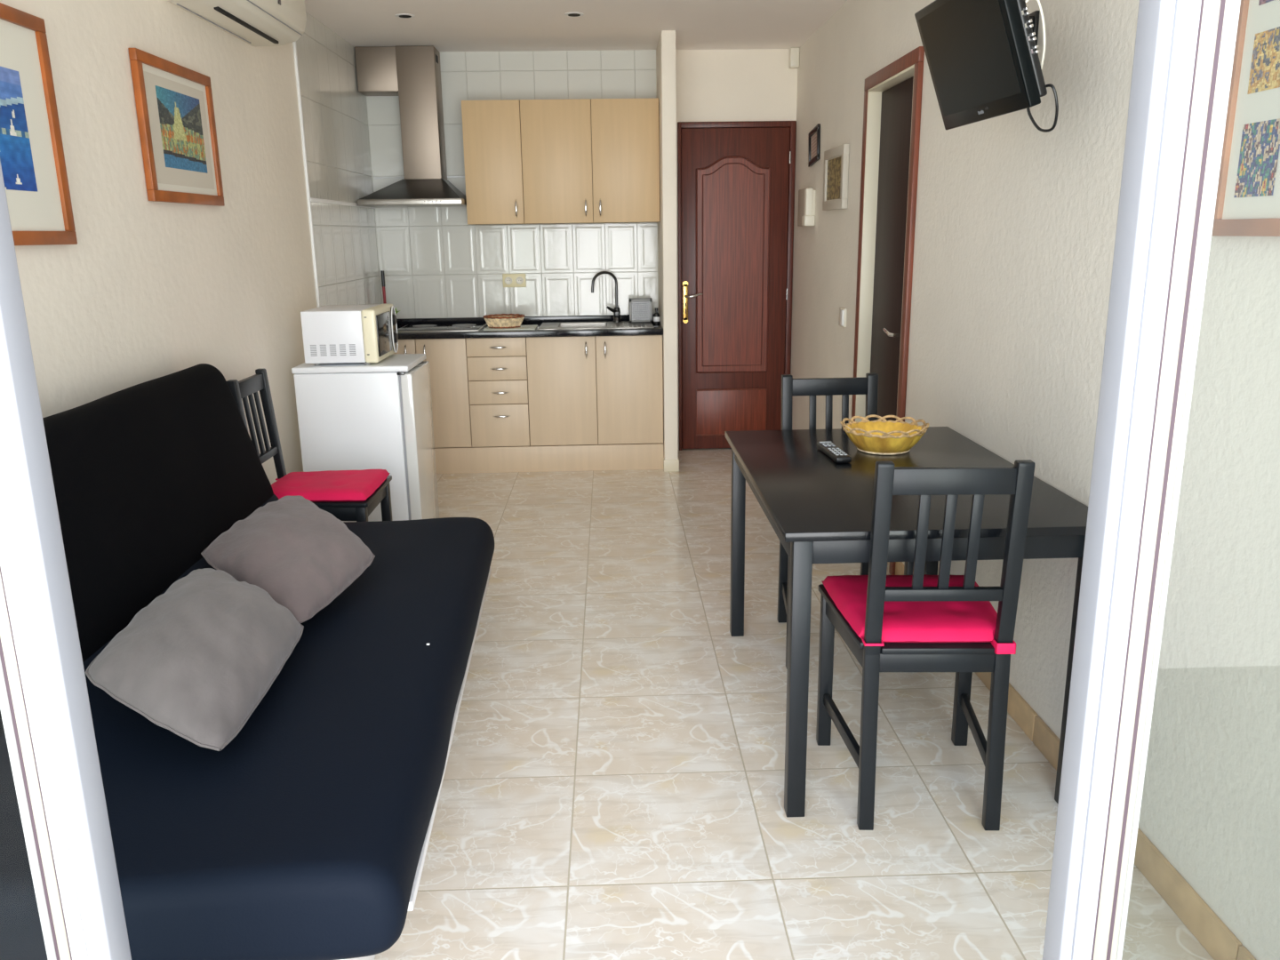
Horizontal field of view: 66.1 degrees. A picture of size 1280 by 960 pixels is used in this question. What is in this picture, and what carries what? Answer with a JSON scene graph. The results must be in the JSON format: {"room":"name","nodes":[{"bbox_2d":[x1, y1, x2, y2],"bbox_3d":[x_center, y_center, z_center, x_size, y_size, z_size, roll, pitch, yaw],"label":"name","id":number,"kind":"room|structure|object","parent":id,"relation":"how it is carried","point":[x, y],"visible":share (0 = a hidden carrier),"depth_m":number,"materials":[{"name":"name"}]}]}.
{"room":"studio apartment","nodes":[
{"label":"studio apartment","id":0,"kind":"room"},
{"bbox_2d":[0,0,317,484],"bbox_3d":[-1.618,-0.704,3.577,0.150,2.432,5.480,-1,14,-2],"label":"wall","id":1,"kind":"structure","parent":0,"point":[147,291],"depth_m":3.17,"materials":[{"name":"beige paint"}]},
{"bbox_2d":[0,2,77,245],"bbox_3d":[-1.494,-0.802,2.181,0.022,0.551,0.743,-1,14,-2],"label":"framed picture","id":2,"kind":"object","parent":1,"relation":"attached to","point":[32,158],"visible":0.98,"depth_m":2.42,"materials":[{"name":"orange wood"}]},
{"bbox_2d":[0,66,37,191],"bbox_3d":[-1.492,-0.795,2.182,0.001,0.279,0.472,-1,14,-2],"label":"art print","id":3,"kind":"object","parent":2,"relation":"attached to","point":[16,159],"depth_m":2.35},
{"bbox_2d":[128,48,224,206],"bbox_3d":[-1.532,-1.153,3.284,0.022,0.443,0.575,-1,14,-2],"label":"framed picture","id":4,"kind":"object","parent":1,"relation":"attached to","point":[174,102],"visible":1,"depth_m":3.24,"materials":[{"name":"orange wood"}]},
{"bbox_2d":[155,85,207,173],"bbox_3d":[-1.530,-1.166,3.292,0.001,0.246,0.343,-1,14,-2],"label":"art print","id":5,"kind":"object","parent":4,"relation":"attached to","point":[180,114],"depth_m":3.28},
{"bbox_2d":[167,0,306,46],"bbox_3d":[-1.451,-1.800,3.576,0.230,0.281,0.840,-1,14,-2],"label":"air conditioner","id":6,"kind":"object","parent":1,"relation":"attached to","point":[255,22],"visible":1,"depth_m":3.64,"materials":[{"name":"beige plastic"}]},
{"bbox_2d":[292,40,319,307],"bbox_3d":[-1.575,-1.006,4.775,0.014,2.432,0.017,-1,14,-2],"label":"trim","id":7,"kind":"structure","parent":1,"relation":"attached to","point":[294,45],"depth_m":4.65,"materials":[{"name":"white paint"}]},
{"bbox_2d":[296,11,381,306],"bbox_3d":[-1.604,-1.462,5.359,0.008,1.832,1.342,-1,14,-2],"label":"tiled wall","id":8,"kind":"structure","parent":1,"relation":"attached to","point":[334,111],"depth_m":5.20,"materials":[{"name":"white tile"}]},
{"bbox_2d":[310,197,375,208],"bbox_3d":[-1.596,-1.503,5.349,0.008,0.020,1.340,-1,14,-2],"label":"trim","id":9,"kind":"structure","parent":1,"relation":"attached to","point":[316,200],"depth_m":5.12,"materials":[{"name":"white paint"}]},
{"bbox_2d":[304,0,847,52],"bbox_3d":[-0.269,-1.961,3.305,2.885,0.100,5.480,-1,14,-2],"label":"ceiling","id":10,"kind":"structure","parent":0,"point":[445,25],"depth_m":5.05,"materials":[{"name":"white paint"}]},
{"bbox_2d":[395,13,415,18],"bbox_3d":[-1.153,-2.277,4.827,0.094,0.005,0.094,-1,14,-2],"label":"recessed light","id":11,"kind":"object","parent":10,"relation":"in","point":[401,15],"visible":1,"depth_m":4.81,"materials":[{"name":"white paint"}]},
{"bbox_2d":[564,12,583,16],"bbox_3d":[-0.325,-2.294,4.850,0.094,0.005,0.094,-1,14,-2],"label":"recessed light","id":12,"kind":"object","parent":10,"relation":"in","point":[570,14],"visible":1,"depth_m":4.84,"materials":[{"name":"white paint"}]},
{"bbox_2d":[448,48,797,449],"bbox_3d":[-0.336,-1.382,6.198,2.585,2.432,0.150,-1,14,-2],"label":"wall","id":13,"kind":"structure","parent":0,"point":[713,85],"depth_m":5.91,"materials":[{"name":"beige paint"}]},
{"bbox_2d":[354,45,466,207],"bbox_3d":[-1.317,-2.034,5.666,0.594,0.877,0.466,-1,14,-2],"label":"hood","id":14,"kind":"object","parent":13,"relation":"attached to","point":[412,73],"visible":0.93,"depth_m":5.64,"materials":[{"name":"silver metal"}]},
{"bbox_2d":[356,178,466,207],"bbox_3d":[-1.309,-1.683,5.756,0.588,0.152,0.462,-1,14,-2],"label":"hood","id":15,"kind":"object","parent":14,"relation":"attached to","point":[406,192],"depth_m":5.60,"materials":[{"name":"silver metal"}]},
{"bbox_2d":[373,175,464,178],"bbox_3d":[-1.319,-1.836,5.962,0.594,0.012,0.008,-1,14,-2],"label":"trim","id":16,"kind":"structure","parent":13,"relation":"attached to","point":[463,176],"depth_m":5.95,"materials":[{"name":"white paint"}]},
{"bbox_2d":[461,99,524,224],"bbox_3d":[-0.847,-1.854,5.784,0.329,0.679,0.370,-1,14,-2],"label":"upper cabinet","id":17,"kind":"object","parent":13,"relation":"attached to","point":[491,129],"visible":0.98,"depth_m":5.63,"materials":[{"name":"beige wood"}]},
{"bbox_2d":[365,49,658,318],"bbox_3d":[-0.756,-1.644,6.037,1.730,1.832,0.008,-1,14,-2],"label":"backsplash","id":18,"kind":"structure","parent":13,"relation":"attached to","point":[435,264],"depth_m":6.07,"materials":[{"name":"white tile"}]},
{"bbox_2d":[502,273,526,287],"bbox_3d":[-0.783,-1.243,6.126,0.144,0.082,0.013,-1,14,-2],"label":"power outlet","id":19,"kind":"object","parent":13,"relation":"attached to","point":[509,280],"visible":1,"depth_m":6.12,"materials":[{"name":"beige plastic"}]},
{"bbox_2d":[504,276,511,284],"bbox_3d":[-0.818,-1.241,6.121,0.048,0.048,0.004,-1,14,-2],"label":"socket","id":20,"kind":"object","parent":19,"relation":"attached to","point":[508,279],"depth_m":6.12,"materials":[{"name":"beige plastic"}]},
{"bbox_2d":[515,276,523,284],"bbox_3d":[-0.748,-1.242,6.122,0.048,0.048,0.004,-1,14,-2],"label":"socket","id":21,"kind":"object","parent":19,"relation":"attached to","point":[519,280],"depth_m":6.12,"materials":[{"name":"beige plastic"}]},
{"bbox_2d":[520,98,659,223],"bbox_3d":[-0.287,-1.866,5.799,0.790,0.679,0.370,-1,14,-2],"label":"upper cabinet","id":22,"kind":"object","parent":13,"relation":"attached to","point":[584,160],"visible":1,"depth_m":5.65,"materials":[{"name":"beige wood"}]},
{"bbox_2d":[677,120,796,450],"bbox_3d":[0.600,-1.184,6.193,0.718,2.026,0.131,-1,14,-2],"label":"door","id":23,"kind":"structure","parent":13,"relation":"in","point":[736,180],"depth_m":6.16,"materials":[{"name":"brown wood"}]},
{"bbox_2d":[656,30,677,459],"bbox_3d":[0.160,-1.302,5.852,0.078,2.432,0.590,-1,14,-2],"label":"wall partition","id":24,"kind":"structure","parent":0,"point":[666,85],"depth_m":5.57,"materials":[{"name":"beige paint"}]},
{"bbox_2d":[663,456,679,471],"bbox_3d":[0.177,-0.153,6.122,0.090,0.072,0.567,-1,14,-2],"label":"baseboard","id":25,"kind":"structure","parent":24,"relation":"attached to","point":[668,465],"depth_m":5.85,"materials":[{"name":"beige"}]},
{"bbox_2d":[374,448,1214,959],"bbox_3d":[-0.233,0.481,3.894,2.885,0.060,5.530,-1,14,-2],"label":"floor","id":26,"kind":"structure","parent":0,"point":[612,788],"depth_m":2.56,"materials":[{"name":"beige tile"}]},
{"bbox_2d":[0,363,494,959],"bbox_3d":[-0.927,0.312,2.448,0.972,0.992,2.017,-2,14,-4],"label":"bed","id":27,"kind":"object","parent":26,"relation":"on","point":[307,836],"visible":0.72,"depth_m":1.98,"materials":[{"name":"black fabric"}]},
{"bbox_2d":[84,568,303,751],"bbox_3d":[-0.933,0.345,2.112,0.340,0.166,0.731,-1,14,-2],"label":"pillow","id":28,"kind":"object","parent":27,"relation":"on","point":[196,661],"visible":1,"depth_m":1.96,"materials":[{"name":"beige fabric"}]},
{"bbox_2d":[200,495,375,623],"bbox_3d":[-0.965,0.186,2.735,0.420,0.161,0.816,-1,14,-2],"label":"pillow","id":29,"kind":"object","parent":27,"relation":"on","point":[304,556],"visible":0.9,"depth_m":2.60,"materials":[{"name":"grey fabric"}]},
{"bbox_2d":[226,368,392,521],"bbox_3d":[-1.216,0.045,3.716,0.468,0.900,0.423,-1,14,-2],"label":"dining chair","id":30,"kind":"object","parent":26,"relation":"on","point":[358,511],"visible":0.43,"depth_m":3.66,"materials":[{"name":"black wood"}]},
{"bbox_2d":[271,469,390,502],"bbox_3d":[-1.199,0.022,3.711,0.432,0.053,0.407,-1,14,-2],"label":"seat cushion","id":31,"kind":"object","parent":30,"relation":"on","point":[328,485],"visible":0.83,"depth_m":3.64,"materials":[{"name":"fabric"}]},
{"bbox_2d":[291,353,439,522],"bbox_3d":[-1.223,-0.119,4.473,0.502,0.850,0.440,-1,14,-2],"label":"fridge","id":32,"kind":"object","parent":26,"relation":"on","point":[352,416],"visible":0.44,"depth_m":4.24,"materials":[{"name":"white metal"}]},
{"bbox_2d":[300,303,398,365],"bbox_3d":[-1.266,-0.645,4.343,0.328,0.235,0.390,-1,14,-2],"label":"microwave","id":33,"kind":"object","parent":32,"relation":"on","point":[367,334],"visible":1,"depth_m":4.16,"materials":[{"name":"white metal"}]},
{"bbox_2d":[392,338,415,354],"bbox_3d":[-1.449,-0.558,5.993,0.289,0.651,0.553,-1,14,-2],"label":"base cabinet","id":34,"kind":"object","parent":26,"relation":"on","point":[404,346],"visible":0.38,"depth_m":5.69,"materials":[{"name":"beige wood"}]},
{"bbox_2d":[415,337,471,447],"bbox_3d":[-1.158,-0.564,6.001,0.291,0.651,0.553,-1,14,-2],"label":"base cabinet","id":35,"kind":"object","parent":26,"relation":"on","point":[447,358],"visible":0.69,"depth_m":5.76,"materials":[{"name":"beige wood"}]},
{"bbox_2d":[465,336,530,447],"bbox_3d":[-0.839,-0.571,6.010,0.345,0.651,0.553,-1,14,-2],"label":"drawer unit","id":36,"kind":"object","parent":26,"relation":"on","point":[497,367],"visible":0.96,"depth_m":5.77,"materials":[{"name":"beige wood"}]},
{"bbox_2d":[434,443,663,473],"bbox_3d":[-0.720,-0.124,5.886,1.723,0.156,0.016,-1,14,-2],"label":"plinth","id":37,"kind":"object","parent":26,"relation":"on","point":[633,456],"visible":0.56,"depth_m":5.88,"materials":[{"name":"beige wood"}]},
{"bbox_2d":[526,335,663,446],"bbox_3d":[-0.269,-0.583,6.026,0.794,0.651,0.553,-1,14,-2],"label":"base cabinet","id":38,"kind":"object","parent":26,"relation":"on","point":[582,389],"visible":0.98,"depth_m":5.79,"materials":[{"name":"beige wood"}]},
{"bbox_2d":[396,314,663,339],"bbox_3d":[-0.738,-0.925,5.925,1.726,0.074,0.555,-1,14,-2],"label":"countertop","id":39,"kind":"structure","parent":38,"relation":"on","point":[658,330],"depth_m":5.68,"materials":[{"name":"black stone"}]},
{"bbox_2d":[380,270,386,303],"bbox_3d":[-1.560,-1.105,6.005,0.021,0.340,0.021,-1,14,-2],"label":"kitchen lighter","id":40,"kind":"object","parent":39,"relation":"on","point":[381,271],"visible":0.67,"depth_m":5.98,"materials":[{"name":"red plastic"}]},
{"bbox_2d":[397,322,487,332],"bbox_3d":[-1.191,-0.916,5.910,0.500,0.010,0.450,-1,14,-2],"label":"cooktop","id":41,"kind":"object","parent":39,"relation":"in","point":[432,327],"visible":0.93,"depth_m":5.83,"materials":[{"name":"silver metal"}]},
{"bbox_2d":[483,324,537,330],"bbox_3d":[-0.763,-0.902,5.830,0.300,0.009,0.250,-1,14,-2],"label":"cutting board","id":42,"kind":"object","parent":39,"relation":"on","point":[534,326],"visible":0.76,"depth_m":5.73,"materials":[{"name":"grey plastic"}]},
{"bbox_2d":[483,313,524,328],"bbox_3d":[-0.804,-0.940,5.824,0.246,0.073,0.213,-1,14,-2],"label":"basket","id":43,"kind":"object","parent":42,"relation":"on","point":[497,320],"visible":1,"depth_m":5.75,"materials":[{"name":"wicker"}]},
{"bbox_2d":[537,320,654,329],"bbox_3d":[-0.263,-0.865,5.948,0.675,0.154,0.430,-1,14,-2],"label":"sink","id":44,"kind":"object","parent":39,"relation":"in","point":[623,324],"visible":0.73,"depth_m":5.93,"materials":[{"name":"silver metal"}]},
{"bbox_2d":[558,322,606,327],"bbox_3d":[-0.346,-0.864,5.961,0.284,0.148,0.274,-1,14,-2],"label":"basin","id":45,"kind":"object","parent":44,"relation":"in","point":[560,324],"depth_m":6.08,"materials":[{"name":"silver metal"}]},
{"bbox_2d":[629,297,652,322],"bbox_3d":[0.004,-1.042,6.031,0.140,0.138,0.100,-1,14,-2],"label":"container","id":46,"kind":"object","parent":44,"relation":"on","point":[640,308],"visible":1,"depth_m":5.99,"materials":[{"name":"grey plastic"}]},
{"bbox_2d":[591,271,621,321],"bbox_3d":[-0.211,-1.125,6.040,0.200,0.312,0.059,-6,15,-21],"label":"faucet","id":47,"kind":"object","parent":39,"relation":"on","point":[616,310],"visible":1,"depth_m":6.05,"materials":[{"name":"grey metal"}]},
{"bbox_2d":[613,307,621,321],"bbox_3d":[-0.143,-1.026,6.097,0.052,0.090,0.052,-1,14,-2],"label":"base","id":48,"kind":"object","parent":47,"relation":"on","point":[616,310],"depth_m":6.07,"materials":[{"name":"grey metal"}]},
{"bbox_2d":[653,307,660,324],"bbox_3d":[0.101,-0.995,5.963,0.041,0.100,0.041,-1,14,-2],"label":"bottle","id":49,"kind":"object","parent":39,"relation":"on","point":[656,316],"visible":1,"depth_m":5.95,"materials":[{"name":"black glass"}]},
{"bbox_2d":[776,372,913,669],"bbox_3d":[0.668,0.124,3.297,0.423,0.900,0.468,-1,14,-2],"label":"dining chair","id":50,"kind":"object","parent":26,"relation":"on","point":[868,385],"visible":0.25,"depth_m":3.40,"materials":[{"name":"black wood"}]},
{"bbox_2d":[725,426,1087,817],"bbox_3d":[0.693,0.320,2.868,0.764,0.727,1.174,-1,14,-2],"label":"dining table","id":51,"kind":"object","parent":26,"relation":"on","point":[819,508],"visible":0.75,"depth_m":2.38,"materials":[{"name":"black paint"}]},
{"bbox_2d":[816,441,851,463],"bbox_3d":[0.580,-0.086,2.950,0.048,0.021,0.224,-2,14,-4],"label":"remote control","id":52,"kind":"object","parent":51,"relation":"on","point":[832,451],"visible":1,"depth_m":2.91,"materials":[{"name":"black plastic"}]},
{"bbox_2d":[840,414,929,455],"bbox_3d":[0.746,-0.135,3.008,0.262,0.085,0.266,-1,14,-2],"label":"bowl","id":53,"kind":"object","parent":51,"relation":"on","point":[878,436],"visible":1,"depth_m":2.96,"materials":[{"name":"yellow"}]},
{"bbox_2d":[816,459,1035,830],"bbox_3d":[0.685,0.344,2.421,0.423,0.900,0.468,0,14,2],"label":"dining chair","id":54,"kind":"object","parent":26,"relation":"on","point":[964,659],"visible":0.88,"depth_m":2.23,"materials":[{"name":"black wood"}]},
{"bbox_2d":[821,574,1015,654],"bbox_3d":[0.685,0.317,2.432,0.407,0.053,0.432,0,14,2],"label":"seat cushion","id":55,"kind":"object","parent":54,"relation":"on","point":[923,621],"visible":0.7,"depth_m":2.32,"materials":[{"name":"fabric"}]},
{"bbox_2d":[790,0,1279,959],"bbox_3d":[1.115,-0.762,3.651,0.150,2.432,5.480,-1,14,-2],"label":"wall","id":56,"kind":"structure","parent":0,"point":[1015,229],"depth_m":2.45,"materials":[{"name":"white paint"}]},
{"bbox_2d":[788,47,799,68],"bbox_3d":[0.914,-2.502,5.831,0.056,0.110,0.064,-1,14,-2],"label":"sensor","id":57,"kind":"object","parent":56,"relation":"attached to","point":[794,52],"visible":1,"depth_m":5.80,"materials":[{"name":"beige plastic"}]},
{"bbox_2d":[797,187,815,226],"bbox_3d":[0.938,-1.561,5.632,0.062,0.210,0.380,-1,14,-2],"label":"intercom","id":58,"kind":"object","parent":56,"relation":"attached to","point":[806,196],"visible":1,"depth_m":5.47,"materials":[{"name":"beige plastic"}]},
{"bbox_2d":[808,123,820,167],"bbox_3d":[0.960,-1.842,5.423,0.014,0.208,0.267,-1,14,-2],"label":"framed picture","id":59,"kind":"object","parent":56,"relation":"attached to","point":[814,135],"visible":1,"depth_m":5.41,"materials":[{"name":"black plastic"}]},
{"bbox_2d":[810,132,816,159],"bbox_3d":[0.962,-1.841,5.423,0.001,0.121,0.186,-1,8,-2],"label":"art print","id":60,"kind":"object","parent":59,"relation":"attached to","point":[813,146],"depth_m":5.44},
{"bbox_2d":[822,144,849,210],"bbox_3d":[0.974,-1.502,4.905,0.028,0.296,0.440,-1,14,-2],"label":"framed picture","id":61,"kind":"object","parent":56,"relation":"attached to","point":[836,174],"visible":1,"depth_m":4.86,"materials":[{"name":"beige"}]},
{"bbox_2d":[826,156,841,199],"bbox_3d":[0.969,-1.502,4.905,0.001,0.196,0.330,-1,14,-2],"label":"art print","id":62,"kind":"object","parent":61,"relation":"attached to","point":[834,165],"depth_m":4.91},
{"bbox_2d":[839,307,847,327],"bbox_3d":[0.997,-0.804,4.854,0.020,0.090,0.110,-1,14,-2],"label":"light switch","id":63,"kind":"object","parent":56,"relation":"attached to","point":[842,310],"visible":1,"depth_m":4.81,"materials":[{"name":"beige plastic"}]},
{"bbox_2d":[851,46,924,575],"bbox_3d":[1.056,-0.679,4.168,0.104,2.021,0.779,-1,14,-2],"label":"door","id":64,"kind":"structure","parent":56,"relation":"in","point":[892,94],"depth_m":4.18,"materials":[{"name":"brown wood"}]},
{"bbox_2d":[914,0,1058,132],"bbox_3d":[0.897,-1.015,2.425,0.358,0.351,0.684,-1,14,-2],"label":"television","id":65,"kind":"object","parent":56,"relation":"attached to","point":[982,58],"visible":1,"depth_m":2.27,"materials":[{"name":"black plastic"}]},
{"bbox_2d":[895,561,1255,959],"bbox_3d":[1.052,0.384,3.916,0.011,0.082,5.178,-1,14,-2],"label":"baseboard","id":66,"kind":"structure","parent":56,"relation":"attached to","point":[1199,918],"depth_m":2.07,"materials":[{"name":"beige tile"}]},
{"bbox_2d":[1211,0,1279,236],"bbox_3d":[1.090,-0.683,1.452,0.020,0.628,0.699,-1,14,-2],"label":"framed picture","id":67,"kind":"object","parent":56,"relation":"attached to","point":[1248,193],"visible":0.98,"depth_m":1.74,"materials":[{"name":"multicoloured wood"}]},
{"bbox_2d":[1233,118,1279,197],"bbox_3d":[1.084,-0.563,1.725,0.001,0.126,0.108,-1,14,-2],"label":"art print","id":68,"kind":"object","parent":67,"relation":"attached to","point":[1260,140],"depth_m":1.72},
{"bbox_2d":[1247,26,1279,94],"bbox_3d":[1.082,-0.721,1.685,0.001,0.099,0.108,-1,14,-2],"label":"art print","id":69,"kind":"object","parent":67,"relation":"attached to","point":[1265,67],"depth_m":1.70},
{"bbox_2d":[1258,0,1273,5],"bbox_3d":[1.079,-0.871,1.647,0.001,0.118,0.108,-1,14,-2],"label":"art print","id":70,"kind":"object","parent":67,"relation":"attached to","point":[1261,2],"depth_m":1.70},
{"bbox_3d":[-0.167,-0.080,1.011,2.885,2.432,0.150,-1,14,-2],"label":"wall","id":71,"kind":"structure","parent":0,"visible":0},
{"bbox_2d":[0,160,131,959],"bbox_3d":[-0.975,0.052,1.010,0.724,2.140,0.045,-1,14,-2],"label":"door","id":72,"kind":"structure","parent":71,"relation":"in","point":[45,708],"depth_m":1.05,"materials":[{"name":"white metal"}]},
{"bbox_2d":[1042,0,1240,959],"bbox_3d":[0.771,0.015,1.056,0.563,2.140,0.049,-1,14,-2],"label":"door frame","id":73,"kind":"structure","parent":71,"relation":"in","point":[1184,50],"depth_m":1.03,"materials":[{"name":"white metal"}]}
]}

